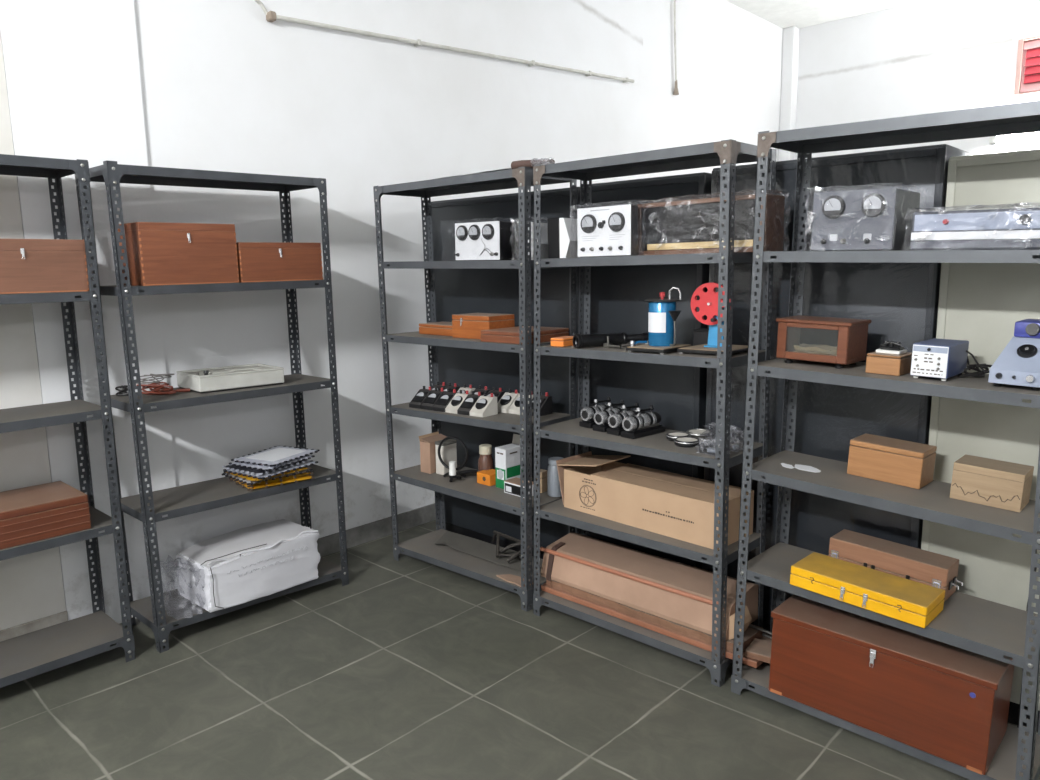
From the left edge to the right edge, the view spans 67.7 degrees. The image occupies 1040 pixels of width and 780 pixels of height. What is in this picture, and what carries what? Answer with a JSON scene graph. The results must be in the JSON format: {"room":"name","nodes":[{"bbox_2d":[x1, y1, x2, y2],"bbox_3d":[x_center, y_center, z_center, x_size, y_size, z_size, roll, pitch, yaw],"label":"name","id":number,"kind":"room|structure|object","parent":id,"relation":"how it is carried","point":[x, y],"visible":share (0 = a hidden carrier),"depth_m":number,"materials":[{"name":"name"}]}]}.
{"room":"laboratory storage room","nodes":[
{"label":"laboratory storage room","id":0,"kind":"room"},
{"bbox_2d":[134,0,782,549],"bbox_3d":[-0.893,-0.995,4.123,0.100,3.720,10.420,8,12,42],"label":"wall","id":1,"kind":"structure","parent":0,"point":[225,87],"depth_m":4.16,"materials":[{"name":"paint"}]},
{"bbox_2d":[0,34,65,629],"bbox_3d":[-3.121,-0.569,1.672,0.013,3.720,3.543,8,12,42],"label":"door","id":2,"kind":"structure","parent":1,"relation":"attached to","point":[31,585],"depth_m":3.04,"materials":[{"name":"paint"}]},
{"bbox_2d":[0,0,181,623],"bbox_3d":[-1.748,-0.823,3.130,0.016,3.720,0.490,8,12,42],"label":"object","id":3,"kind":"structure","parent":1,"relation":"attached to","point":[72,69],"depth_m":3.16,"materials":[{"name":"paint"}]},
{"bbox_2d":[317,503,435,556],"bbox_3d":[0.504,0.549,5.786,0.012,0.105,6.065,8,12,42],"label":"baseboard","id":4,"kind":"structure","parent":1,"relation":"attached to","point":[330,544],"depth_m":4.37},
{"bbox_2d":[254,0,633,82],"bbox_3d":[-0.191,-1.998,4.634,0.046,0.194,3.008,8,12,42],"label":"conduit","id":5,"kind":"object","parent":1,"relation":"attached to","point":[271,16],"visible":1,"depth_m":4.23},
{"bbox_2d":[778,26,799,160],"bbox_3d":[2.620,-1.619,7.698,0.120,3.720,0.120,8,12,42],"label":"trim","id":6,"kind":"structure","parent":1,"relation":"attached to","point":[790,49],"depth_m":7.44,"materials":[{"name":"paint"}]},
{"bbox_2d":[0,520,1039,779],"bbox_3d":[1.202,1.167,2.529,5.740,0.100,10.420,8,12,42],"label":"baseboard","id":7,"kind":"structure","parent":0,"point":[411,668],"depth_m":2.71,"materials":[{"name":"grey stone"}]},
{"bbox_2d":[0,154,135,687],"bbox_3d":[-1.965,0.164,2.703,0.335,1.914,0.922,8,12,42],"label":"rack","id":8,"kind":"object","parent":7,"relation":"on","point":[34,653],"visible":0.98,"depth_m":2.93,"materials":[{"name":"metal"}]},
{"bbox_2d":[0,154,76,177],"bbox_3d":[-1.978,-0.762,2.558,0.323,0.034,0.906,8,12,42],"label":"shelf","id":9,"kind":"object","parent":8,"relation":"attached to","point":[13,165],"depth_m":2.74,"materials":[{"name":"metal"}]},
{"bbox_2d":[0,239,88,293],"bbox_3d":[-1.843,-0.432,2.713,0.268,0.185,0.521,8,12,42],"label":"wooden box","id":10,"kind":"object","parent":8,"relation":"on","point":[26,265],"visible":1,"depth_m":2.71,"materials":[{"name":"brown wood"}]},
{"bbox_2d":[0,481,90,549],"bbox_3d":[-1.936,0.480,2.784,0.302,0.132,0.622,8,12,42],"label":"wooden box","id":11,"kind":"object","parent":8,"relation":"on","point":[29,514],"visible":1,"depth_m":2.82,"materials":[{"name":"red wood"}]},
{"bbox_2d":[0,291,96,303],"bbox_3d":[-1.972,-0.305,2.630,0.323,0.034,0.906,8,12,42],"label":"shelf","id":12,"kind":"object","parent":8,"relation":"attached to","point":[63,297],"depth_m":2.73,"materials":[{"name":"metal"}]},
{"bbox_2d":[0,400,106,432],"bbox_3d":[-1.967,0.128,2.699,0.323,0.034,0.906,8,12,42],"label":"shelf","id":13,"kind":"object","parent":8,"relation":"attached to","point":[73,411],"depth_m":2.84,"materials":[{"name":"metal"}]},
{"bbox_2d":[0,506,118,560],"bbox_3d":[-1.962,0.568,2.768,0.323,0.034,0.906,8,12,42],"label":"shelf","id":14,"kind":"object","parent":8,"relation":"attached to","point":[100,521],"depth_m":2.87,"materials":[{"name":"metal"}]},
{"bbox_2d":[0,610,129,687],"bbox_3d":[-1.957,1.021,2.840,0.323,0.034,0.906,8,12,42],"label":"shelf","id":15,"kind":"object","parent":8,"relation":"attached to","point":[34,653],"depth_m":2.98,"materials":[{"name":"metal"}]},
{"bbox_2d":[75,160,348,652],"bbox_3d":[-1.285,0.042,3.397,0.345,1.915,0.932,8,12,42],"label":"rack","id":16,"kind":"object","parent":7,"relation":"on","point":[160,612],"visible":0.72,"depth_m":3.25,"materials":[{"name":"metal"}]},
{"bbox_2d":[136,382,189,394],"bbox_3d":[-1.487,-0.009,3.234,0.134,0.042,0.176,8,12,42],"label":"cable","id":17,"kind":"object","parent":16,"relation":"on","point":[165,390],"visible":0.97,"depth_m":3.20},
{"bbox_2d":[118,222,238,285],"bbox_3d":[-1.388,-0.551,3.149,0.248,0.238,0.386,8,13,42],"label":"wooden box","id":18,"kind":"object","parent":16,"relation":"on","point":[158,253],"visible":0.97,"depth_m":3.04,"materials":[{"name":"red wood"}]},
{"bbox_2d":[89,164,316,191],"bbox_3d":[-1.304,-0.881,3.246,0.333,0.044,0.912,8,12,42],"label":"shelf","id":19,"kind":"object","parent":16,"relation":"attached to","point":[128,174],"depth_m":3.21,"materials":[{"name":"metal"}]},
{"bbox_2d":[93,280,328,295],"bbox_3d":[-1.295,-0.442,3.320,0.333,0.040,0.908,8,12,42],"label":"shelf","id":20,"kind":"object","parent":16,"relation":"attached to","point":[119,289],"depth_m":3.12,"materials":[{"name":"metal"}]},
{"bbox_2d":[106,374,332,412],"bbox_3d":[-1.286,0.005,3.395,0.333,0.042,0.905,8,12,42],"label":"shelf","id":21,"kind":"object","parent":16,"relation":"attached to","point":[292,383],"depth_m":3.21,"materials":[{"name":"metal"}]},
{"bbox_2d":[176,363,283,392],"bbox_3d":[-1.274,-0.060,3.419,0.380,0.086,0.240,-9,12,-44],"label":"box","id":22,"kind":"object","parent":16,"relation":"on","point":[207,380],"visible":0.99,"depth_m":3.34,"materials":[{"name":"white paint"}]},
{"bbox_2d":[120,464,339,522],"bbox_3d":[-1.276,0.442,3.468,0.333,0.047,0.902,8,12,42],"label":"shelf","id":23,"kind":"object","parent":16,"relation":"attached to","point":[178,501],"depth_m":3.32,"materials":[{"name":"metal"}]},
{"bbox_2d":[126,557,343,629],"bbox_3d":[-1.267,0.907,3.546,0.333,0.066,0.899,8,12,42],"label":"shelf","id":24,"kind":"object","parent":16,"relation":"attached to","point":[179,610],"depth_m":3.32,"materials":[{"name":"metal"}]},
{"bbox_2d":[175,519,319,611],"bbox_3d":[-1.261,0.786,3.461,0.327,0.251,0.680,7,12,41],"label":"parcel","id":25,"kind":"object","parent":16,"relation":"on","point":[242,565],"visible":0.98,"depth_m":3.39,"materials":[{"name":"plastic"}]},
{"bbox_2d":[230,474,314,490],"bbox_3d":[-1.137,0.406,3.542,0.310,0.012,0.262,-7,11,-40],"label":"paper packet","id":26,"kind":"object","parent":16,"relation":"on","point":[306,476],"visible":0.38,"depth_m":3.47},
{"bbox_2d":[228,472,312,487],"bbox_3d":[-1.149,0.391,3.553,0.312,0.012,0.262,-9,12,-42],"label":"paper packet","id":27,"kind":"object","parent":26,"relation":"on","point":[303,473],"visible":0.23,"depth_m":3.47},
{"bbox_2d":[222,469,312,484],"bbox_3d":[-1.156,0.378,3.546,0.269,0.012,0.317,8,13,43],"label":"paper packet","id":28,"kind":"object","parent":27,"relation":"on","point":[239,479],"visible":0.33,"depth_m":3.46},
{"bbox_2d":[224,467,310,482],"bbox_3d":[-1.153,0.368,3.527,0.269,0.012,0.296,7,12,41],"label":"paper packet","id":29,"kind":"object","parent":28,"relation":"on","point":[252,479],"visible":0.36,"depth_m":3.44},
{"bbox_2d":[223,460,317,479],"bbox_3d":[-1.137,0.352,3.542,0.274,0.012,0.331,5,11,33],"label":"paper packet","id":30,"kind":"object","parent":29,"relation":"on","point":[311,462],"visible":0.38,"depth_m":3.45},
{"bbox_2d":[222,459,308,475],"bbox_3d":[-1.159,0.339,3.537,0.261,0.012,0.292,5,11,32],"label":"paper packet","id":31,"kind":"object","parent":30,"relation":"on","point":[231,467],"visible":0.33,"depth_m":3.44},
{"bbox_2d":[229,455,314,471],"bbox_3d":[-1.135,0.323,3.548,0.259,0.012,0.293,4,11,30],"label":"paper packet","id":32,"kind":"object","parent":31,"relation":"on","point":[239,464],"visible":0.45,"depth_m":3.46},
{"bbox_2d":[231,446,319,466],"bbox_3d":[-1.127,0.304,3.581,0.260,0.012,0.317,4,10,25],"label":"paper packet","id":33,"kind":"object","parent":32,"relation":"on","point":[272,456],"visible":1,"depth_m":3.56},
{"bbox_2d":[236,242,322,281],"bbox_3d":[-1.108,-0.567,3.436,0.228,0.165,0.393,8,13,42],"label":"wooden box","id":34,"kind":"object","parent":16,"relation":"on","point":[257,261],"visible":0.94,"depth_m":3.35,"materials":[{"name":"red wood"}]},
{"bbox_2d":[373,167,576,610],"bbox_3d":[-0.225,-0.028,3.738,1.010,1.914,0.340,8,12,42],"label":"rack","id":35,"kind":"object","parent":7,"relation":"on","point":[423,547],"visible":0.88,"depth_m":3.61,"materials":[{"name":"metal"}]},
{"bbox_2d":[419,432,446,473],"bbox_3d":[-0.445,0.324,4.034,0.082,0.187,0.150,7,12,38],"label":"cardboard box","id":36,"kind":"object","parent":35,"relation":"on","point":[427,442],"visible":0.74,"depth_m":3.98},
{"bbox_2d":[419,322,452,335],"bbox_3d":[-0.361,-0.306,3.874,0.260,0.052,0.160,8,12,43],"label":"wooden box","id":37,"kind":"object","parent":35,"relation":"on","point":[434,328],"visible":0.55,"depth_m":3.82,"materials":[{"name":"orange wood"}]},
{"bbox_2d":[435,439,456,474],"bbox_3d":[-0.379,0.342,3.979,0.064,0.168,0.099,7,12,39],"label":"cardboard box","id":38,"kind":"object","parent":35,"relation":"on","point":[448,451],"visible":0.81,"depth_m":3.95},
{"bbox_2d":[438,436,477,481],"bbox_3d":[-0.314,0.339,3.835,0.200,0.218,0.108,0,9,3],"label":"stand","id":39,"kind":"object","parent":35,"relation":"on","point":[452,473],"visible":1,"depth_m":3.83,"materials":[{"name":"black paint"}]},
{"bbox_2d":[386,331,550,352],"bbox_3d":[-0.223,-0.237,3.704,0.978,0.037,0.328,8,12,42],"label":"shelf","id":40,"kind":"object","parent":35,"relation":"attached to","point":[407,337],"depth_m":3.56,"materials":[{"name":"metal"}]},
{"bbox_2d":[457,391,482,415],"bbox_3d":[-0.232,0.061,3.664,0.086,0.099,0.100,5,11,41],"label":"meter","id":41,"kind":"object","parent":35,"relation":"on","point":[471,399],"visible":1,"depth_m":3.65,"materials":[{"name":"black paint"}]},
{"bbox_2d":[398,529,545,593],"bbox_3d":[-0.203,0.846,3.874,0.945,0.054,0.328,8,12,42],"label":"shelf","id":42,"kind":"object","parent":35,"relation":"attached to","point":[423,547],"depth_m":3.81,"materials":[{"name":"metal"}]},
{"bbox_2d":[378,168,570,197],"bbox_3d":[-0.236,-0.953,3.591,1.000,0.034,0.328,8,12,42],"label":"shelf","id":43,"kind":"object","parent":35,"relation":"attached to","point":[503,179],"depth_m":3.62,"materials":[{"name":"metal"}]},
{"bbox_2d":[380,260,570,268],"bbox_3d":[-0.230,-0.591,3.648,0.989,0.041,0.328,8,12,42],"label":"shelf","id":44,"kind":"object","parent":35,"relation":"attached to","point":[426,264],"depth_m":3.46,"materials":[{"name":"metal"}]},
{"bbox_2d":[391,464,561,515],"bbox_3d":[-0.210,0.470,3.815,0.957,0.038,0.328,8,12,42],"label":"shelf","id":45,"kind":"object","parent":35,"relation":"attached to","point":[467,488],"depth_m":3.71,"materials":[{"name":"metal"}]},
{"bbox_2d":[387,402,572,432],"bbox_3d":[-0.217,0.115,3.759,0.967,0.058,0.328,8,12,42],"label":"shelf","id":46,"kind":"object","parent":35,"relation":"attached to","point":[500,421],"depth_m":3.55,"materials":[{"name":"metal"}]},
{"bbox_2d":[452,313,514,338],"bbox_3d":[-0.175,-0.301,3.639,0.248,0.108,0.178,7,12,42],"label":"wooden box","id":47,"kind":"object","parent":35,"relation":"on","point":[469,325],"visible":0.92,"depth_m":3.58,"materials":[{"name":"orange wood"}]},
{"bbox_2d":[470,392,497,416],"bbox_3d":[-0.171,0.067,3.607,0.086,0.099,0.100,5,11,41],"label":"meter","id":48,"kind":"object","parent":35,"relation":"on","point":[485,406],"visible":1,"depth_m":3.59,"materials":[{"name":"black paint"}]},
{"bbox_2d":[455,221,514,260],"bbox_3d":[-0.149,-0.682,3.524,0.367,0.183,0.242,8,13,42],"label":"meter","id":49,"kind":"object","parent":35,"relation":"on","point":[491,240],"visible":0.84,"depth_m":3.41,"materials":[{"name":"black paint"}]},
{"bbox_2d":[478,444,493,470],"bbox_3d":[-0.170,0.359,3.851,0.078,0.172,0.078,8,13,42],"label":"jar","id":50,"kind":"object","parent":35,"relation":"on","point":[485,460],"visible":0.84,"depth_m":3.82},
{"bbox_2d":[435,531,542,570],"bbox_3d":[-0.184,0.807,3.917,0.770,0.023,0.195,6,11,43],"label":"metal sheet","id":51,"kind":"object","parent":35,"relation":"on","point":[483,550],"visible":0.79,"depth_m":3.93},
{"bbox_2d":[492,530,540,562],"bbox_3d":[-0.068,0.776,3.807,0.144,0.073,0.369,-9,12,-41],"label":"tripod","id":52,"kind":"object","parent":51,"relation":"on","point":[496,533],"visible":0.86,"depth_m":3.81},
{"bbox_2d":[497,389,519,412],"bbox_3d":[-0.059,0.051,3.693,0.100,0.099,0.086,-10,11,-43],"label":"meter","id":53,"kind":"object","parent":35,"relation":"on","point":[509,397],"visible":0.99,"depth_m":3.67,"materials":[{"name":"black paint"}]},
{"bbox_2d":[495,434,523,488],"bbox_3d":[-0.049,0.343,3.723,0.073,0.241,0.129,8,13,44],"label":"carton","id":54,"kind":"object","parent":35,"relation":"on","point":[507,457],"visible":0.83,"depth_m":3.69,"materials":[{"name":"cardboard"}]},
{"bbox_2d":[495,465,522,488],"bbox_3d":[-0.052,0.411,3.728,0.071,0.104,0.114,8,13,44],"label":"print","id":55,"kind":"object","parent":54,"relation":"attached to","point":[503,472],"depth_m":3.69},
{"bbox_2d":[481,326,568,343],"bbox_3d":[0.022,-0.247,3.468,0.265,0.050,0.300,7,12,41],"label":"wooden box","id":56,"kind":"object","parent":35,"relation":"on","point":[510,335],"visible":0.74,"depth_m":3.39,"materials":[{"name":"red wood"}]},
{"bbox_2d":[511,221,548,259],"bbox_3d":[0.065,-0.651,3.344,0.149,0.178,0.182,5,11,31],"label":"meter","id":57,"kind":"object","parent":35,"relation":"on","point":[544,233],"visible":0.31,"depth_m":3.30,"materials":[{"name":"black paint"}]},
{"bbox_2d":[547,457,562,496],"bbox_3d":[0.168,0.400,3.575,0.084,0.172,0.084,8,13,42],"label":"bottle","id":58,"kind":"object","parent":35,"relation":"on","point":[553,484],"visible":0.64,"depth_m":3.54,"materials":[{"name":"grey plastic"}]},
{"bbox_2d":[428,187,585,558],"bbox_3d":[0.057,-0.074,4.151,1.045,1.866,0.489,8,12,42],"label":"tall cabinet","id":59,"kind":"object","parent":7,"relation":"on","point":[457,291],"visible":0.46,"depth_m":3.99,"materials":[{"name":"metal"}]},
{"bbox_2d":[586,172,711,568],"bbox_3d":[0.687,0.007,3.572,0.594,1.873,0.489,8,12,42],"label":"tall cabinet","id":60,"kind":"object","parent":7,"relation":"on","point":[618,295],"visible":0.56,"depth_m":3.33,"materials":[{"name":"metal"}]},
{"bbox_2d":[533,139,776,686],"bbox_3d":[0.491,0.067,3.082,0.910,1.915,0.340,8,12,42],"label":"rack","id":61,"kind":"object","parent":7,"relation":"on","point":[726,154],"visible":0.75,"depth_m":2.92,"materials":[{"name":"metal"}]},
{"bbox_2d":[547,217,578,257],"bbox_3d":[0.210,-0.630,3.218,0.112,0.163,0.180,5,11,37],"label":"meter","id":62,"kind":"object","parent":61,"relation":"on","point":[562,232],"visible":0.66,"depth_m":3.15,"materials":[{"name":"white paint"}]},
{"bbox_2d":[579,397,616,427],"bbox_3d":[0.347,0.092,3.332,0.200,0.112,0.068,-9,12,-41],"label":"rheostat","id":63,"kind":"object","parent":61,"relation":"on","point":[587,414],"visible":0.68,"depth_m":3.28,"materials":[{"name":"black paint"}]},
{"bbox_2d":[577,201,637,256],"bbox_3d":[0.334,-0.614,2.968,0.292,0.203,0.097,7,12,42],"label":"meter","id":64,"kind":"object","parent":61,"relation":"on","point":[605,231],"visible":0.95,"depth_m":2.94,"materials":[{"name":"white metal"}]},
{"bbox_2d":[573,332,647,347],"bbox_3d":[0.396,-0.200,3.101,0.342,0.058,0.146,-5,10,-22],"label":"tube","id":65,"kind":"object","parent":61,"relation":"on","point":[615,340],"visible":0.93,"depth_m":3.10,"materials":[{"name":"black paint"}]},
{"bbox_2d":[593,400,630,431],"bbox_3d":[0.396,0.104,3.247,0.200,0.112,0.068,-9,12,-41],"label":"rheostat","id":66,"kind":"object","parent":61,"relation":"on","point":[600,417],"visible":0.65,"depth_m":3.19,"materials":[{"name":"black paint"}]},
{"bbox_2d":[607,402,645,435],"bbox_3d":[0.446,0.114,3.180,0.200,0.112,0.068,-9,12,-41],"label":"tube","id":67,"kind":"object","parent":61,"relation":"on","point":[614,420],"visible":0.62,"depth_m":3.12,"materials":[{"name":"black paint"}]},
{"bbox_2d":[537,591,732,666],"bbox_3d":[0.505,0.939,3.224,0.900,0.036,0.328,8,12,42],"label":"shelf","id":68,"kind":"object","parent":61,"relation":"attached to","point":[684,650],"depth_m":3.07,"materials":[{"name":"metal"}]},
{"bbox_2d":[621,405,664,438],"bbox_3d":[0.495,0.123,3.115,0.200,0.112,0.068,-9,12,-41],"label":"tube","id":69,"kind":"object","parent":61,"relation":"on","point":[638,425],"visible":1,"depth_m":3.08,"materials":[{"name":"black paint"}]},
{"bbox_2d":[536,252,751,266],"bbox_3d":[0.488,-0.500,2.989,0.864,0.042,0.328,8,12,42],"label":"shelf","id":70,"kind":"object","parent":61,"relation":"attached to","point":[727,258],"depth_m":2.80,"materials":[{"name":"metal"}]},
{"bbox_2d":[537,499,760,564],"bbox_3d":[0.500,0.549,3.160,0.890,0.034,0.328,8,12,42],"label":"shelf","id":71,"kind":"object","parent":61,"relation":"attached to","point":[556,511],"depth_m":3.00,"materials":[{"name":"metal"}]},
{"bbox_2d":[537,417,765,468],"bbox_3d":[0.496,0.200,3.103,0.882,0.038,0.328,8,12,42],"label":"shelf","id":72,"kind":"object","parent":61,"relation":"attached to","point":[657,445],"depth_m":2.96,"materials":[{"name":"metal"}]},
{"bbox_2d":[541,583,762,667],"bbox_3d":[0.491,0.923,3.120,1.020,0.025,0.075,8,13,42],"label":"plank","id":73,"kind":"object","parent":61,"relation":"on","point":[754,663],"visible":0.54,"depth_m":3.07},
{"bbox_2d":[546,580,762,651],"bbox_3d":[0.513,0.880,3.171,0.930,0.034,0.196,8,13,43],"label":"plank","id":74,"kind":"object","parent":73,"relation":"on","point":[750,633],"visible":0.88,"depth_m":3.03,"materials":[{"name":"wood"}]},
{"bbox_2d":[540,532,757,639],"bbox_3d":[0.517,0.784,3.183,0.970,0.150,0.254,8,12,42],"label":"package","id":75,"kind":"object","parent":74,"relation":"on","point":[674,591],"visible":0.84,"depth_m":3.12,"materials":[{"name":"cardboard"}]},
{"bbox_2d":[745,638,771,663],"bbox_3d":[0.876,0.940,2.791,0.100,0.026,0.115,5,11,34],"label":"plank offcut","id":76,"kind":"object","parent":73,"relation":"on","point":[758,649],"visible":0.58,"depth_m":2.77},
{"bbox_2d":[536,342,768,368],"bbox_3d":[0.492,-0.147,3.046,0.873,0.042,0.328,8,12,42],"label":"shelf","id":77,"kind":"object","parent":61,"relation":"attached to","point":[719,361],"depth_m":2.85,"materials":[{"name":"metal"}]},
{"bbox_2d":[556,451,753,550],"bbox_3d":[0.524,0.419,3.165,0.255,0.218,0.801,-10,13,-43],"label":"carton","id":78,"kind":"object","parent":61,"relation":"on","point":[673,505],"visible":0.99,"depth_m":3.07,"materials":[{"name":"cardboard"}]},
{"bbox_2d":[541,141,770,180],"bbox_3d":[0.484,-0.858,2.930,0.855,0.037,0.328,8,12,42],"label":"shelf","id":79,"kind":"object","parent":61,"relation":"attached to","point":[705,154],"depth_m":2.92,"materials":[{"name":"metal"}]},
{"bbox_2d":[626,287,691,353],"bbox_3d":[0.525,-0.265,2.902,0.172,0.240,0.200,7,12,42],"label":"calorimeter","id":80,"kind":"object","parent":61,"relation":"on","point":[662,313],"visible":0.96,"depth_m":2.88,"materials":[{"name":"blue metal"}]},
{"bbox_2d":[674,437,714,447],"bbox_3d":[0.655,0.200,2.901,0.166,0.022,0.098,7,12,42],"label":"magnifier","id":81,"kind":"object","parent":61,"relation":"on","point":[688,442],"visible":0.98,"depth_m":2.89,"materials":[{"name":"black paint"}]},
{"bbox_2d":[637,192,788,255],"bbox_3d":[0.685,-0.603,2.830,0.551,0.209,0.189,7,12,42],"label":"display case","id":82,"kind":"object","parent":61,"relation":"on","point":[683,226],"visible":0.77,"depth_m":2.77,"materials":[{"name":"plastic"}]},
{"bbox_2d":[677,283,755,354],"bbox_3d":[0.716,-0.263,2.812,0.200,0.254,0.220,7,12,42],"label":"apparatus","id":83,"kind":"object","parent":61,"relation":"on","point":[707,303],"visible":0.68,"depth_m":2.80,"materials":[{"name":"red metal"}]},
{"bbox_2d":[702,144,974,634],"bbox_3d":[1.226,0.075,3.066,0.830,1.885,0.505,8,12,42],"label":"tall cabinet","id":84,"kind":"object","parent":7,"relation":"on","point":[900,300],"visible":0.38,"depth_m":2.79,"materials":[{"name":"metal"}]},
{"bbox_2d":[731,101,1039,779],"bbox_3d":[1.189,0.155,2.441,0.911,1.926,0.340,8,12,42],"label":"rack","id":85,"kind":"object","parent":7,"relation":"on","point":[987,628],"visible":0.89,"depth_m":2.38,"materials":[{"name":"metal"}]},
{"bbox_2d":[776,315,871,368],"bbox_3d":[1.006,-0.162,2.583,0.251,0.150,0.174,10,14,43],"label":"display case","id":86,"kind":"object","parent":85,"relation":"on","point":[839,341],"visible":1,"depth_m":2.55,"materials":[{"name":"brown wood"}]},
{"bbox_2d":[805,186,919,250],"bbox_3d":[1.078,-0.533,2.417,0.274,0.195,0.282,9,13,42],"label":"meter","id":87,"kind":"object","parent":85,"relation":"on","point":[880,219],"visible":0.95,"depth_m":2.33,"materials":[{"name":"black paint"}]},
{"bbox_2d":[790,552,944,627],"bbox_3d":[1.099,0.630,2.474,0.420,0.082,0.180,8,13,44],"label":"tool case","id":88,"kind":"object","parent":85,"relation":"on","point":[918,604],"visible":1,"depth_m":2.42,"materials":[{"name":"yellow metal"}]},
{"bbox_2d":[735,662,1039,779],"bbox_3d":[1.204,1.067,2.589,0.901,0.054,0.328,8,12,42],"label":"shelf","id":89,"kind":"object","parent":85,"relation":"attached to","point":[1002,766],"depth_m":2.41,"materials":[{"name":"metal"}]},
{"bbox_2d":[865,352,911,375],"bbox_3d":[1.153,-0.085,2.412,0.100,0.060,0.130,10,14,44],"label":"wooden box","id":90,"kind":"object","parent":85,"relation":"on","point":[876,363],"visible":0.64,"depth_m":2.37,"materials":[{"name":"beige wood"}]},
{"bbox_2d":[876,341,906,354],"bbox_3d":[1.155,-0.135,2.408,0.072,0.038,0.068,10,14,44],"label":"key","id":91,"kind":"object","parent":90,"relation":"on","point":[888,347],"visible":1,"depth_m":2.39,"materials":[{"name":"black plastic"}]},
{"bbox_2d":[741,542,1037,668],"bbox_3d":[1.198,0.674,2.526,0.887,0.070,0.328,8,12,42],"label":"shelf","id":92,"kind":"object","parent":85,"relation":"attached to","point":[987,628],"depth_m":2.36,"materials":[{"name":"metal"}]},
{"bbox_2d":[769,594,1013,774],"bbox_3d":[1.192,0.911,2.527,0.667,0.292,0.310,9,13,41],"label":"storage chest","id":93,"kind":"object","parent":85,"relation":"on","point":[950,703],"visible":0.9,"depth_m":2.39,"materials":[{"name":"brown wood"}]},
{"bbox_2d":[847,433,936,488],"bbox_3d":[1.218,0.230,2.543,0.233,0.128,0.130,8,13,44],"label":"wooden box","id":94,"kind":"object","parent":85,"relation":"on","point":[910,464],"visible":1,"depth_m":2.49,"materials":[{"name":"beige wood"}]},
{"bbox_2d":[746,450,1039,544],"bbox_3d":[1.193,0.323,2.469,0.874,0.074,0.328,8,12,42],"label":"shelf","id":95,"kind":"object","parent":85,"relation":"attached to","point":[931,502],"depth_m":2.38,"materials":[{"name":"metal"}]},
{"bbox_2d":[828,529,962,601],"bbox_3d":[1.255,0.586,2.595,0.406,0.127,0.128,8,13,44],"label":"instrument case","id":96,"kind":"object","parent":85,"relation":"on","point":[929,568],"visible":0.67,"depth_m":2.55,"materials":[{"name":"brown wood"}]},
{"bbox_2d":[753,358,1039,408],"bbox_3d":[1.187,-0.036,2.412,0.861,0.055,0.328,8,12,42],"label":"shelf","id":97,"kind":"object","parent":85,"relation":"attached to","point":[970,388],"depth_m":2.29,"materials":[{"name":"metal"}]},
{"bbox_2d":[756,250,1039,262],"bbox_3d":[1.182,-0.405,2.353,0.848,0.048,0.328,8,12,42],"label":"shelf","id":98,"kind":"object","parent":85,"relation":"attached to","point":[794,256],"depth_m":2.21,"materials":[{"name":"metal"}]},
{"bbox_2d":[771,101,1039,153],"bbox_3d":[1.177,-0.769,2.294,0.835,0.046,0.328,8,12,42],"label":"shelf","id":99,"kind":"object","parent":85,"relation":"attached to","point":[1017,118],"depth_m":2.31,"materials":[{"name":"metal"}]},
{"bbox_2d":[910,338,968,380],"bbox_3d":[1.259,-0.092,2.326,0.100,0.104,0.207,10,14,43],"label":"supplies","id":100,"kind":"object","parent":85,"relation":"on","point":[943,359],"visible":0.99,"depth_m":2.27,"materials":[{"name":"blue metal"}]},
{"bbox_2d":[910,202,1039,249],"bbox_3d":[1.322,-0.456,2.179,0.388,0.122,0.236,9,13,42],"label":"instrument","id":101,"kind":"object","parent":85,"relation":"on","point":[996,228],"visible":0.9,"depth_m":2.12,"materials":[{"name":"white metal"}]},
{"bbox_2d":[959,350,991,376],"bbox_3d":[1.374,-0.081,2.324,0.089,0.082,0.113,8,12,42],"label":"cable","id":102,"kind":"object","parent":85,"relation":"on","point":[977,365],"visible":0.93,"depth_m":2.32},
{"bbox_2d":[949,454,1033,512],"bbox_3d":[1.418,0.278,2.332,0.189,0.120,0.132,8,12,42],"label":"wooden box","id":103,"kind":"object","parent":85,"relation":"on","point":[1005,485],"visible":1,"depth_m":2.29,"materials":[{"name":"brown wood"}]},
{"bbox_2d":[988,319,1039,390],"bbox_3d":[1.428,-0.104,2.183,0.125,0.178,0.252,10,14,43],"label":"colorimeter","id":104,"kind":"object","parent":85,"relation":"on","point":[1018,363],"visible":1,"depth_m":2.13,"materials":[{"name":"blue metal"}]},
{"bbox_2d":[921,149,1039,731],"bbox_3d":[1.879,0.181,2.481,0.915,1.842,0.489,8,12,42],"label":"tall cabinet","id":105,"kind":"object","parent":7,"relation":"on","point":[980,304],"visible":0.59,"depth_m":2.48,"materials":[{"name":"paint"}]},
{"bbox_2d":[726,0,925,28],"bbox_3d":[1.148,-2.604,1.922,5.740,0.100,10.420,8,12,42],"label":"ceiling","id":106,"kind":"structure","parent":0,"point":[782,13],"depth_m":6.84,"materials":[{"name":"paint"}]},
{"bbox_2d":[794,0,1039,159],"bbox_3d":[4.682,-1.368,5.954,5.540,3.720,0.100,8,12,42],"label":"wall","id":107,"kind":"structure","parent":0,"point":[928,56],"depth_m":6.76,"materials":[{"name":"paint"}]},
{"bbox_2d":[989,132,1039,143],"bbox_3d":[4.368,-2.018,6.008,1.260,0.075,0.085,8,12,42],"label":"tube light","id":108,"kind":"object","parent":107,"relation":"attached to","point":[993,139],"visible":0.8,"depth_m":6.31,"materials":[{"name":"white plastic"}]},
{"bbox_2d":[1014,36,1039,96],"bbox_3d":[4.374,-2.551,5.934,0.977,0.430,0.050,8,12,42],"label":"vent","id":109,"kind":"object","parent":107,"relation":"in","point":[1027,78],"depth_m":6.20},
{"bbox_3d":[-2.333,-0.070,-1.503,5.540,3.720,0.100,8,12,42],"label":"wall","id":110,"kind":"structure","parent":0,"visible":0},
{"bbox_2d":[0,611,67,641],"bbox_3d":[-3.087,1.204,1.950,0.011,0.130,3.545,8,12,42],"label":"baseboard","id":111,"kind":"structure","parent":110,"relation":"attached to","point":[54,619],"depth_m":3.13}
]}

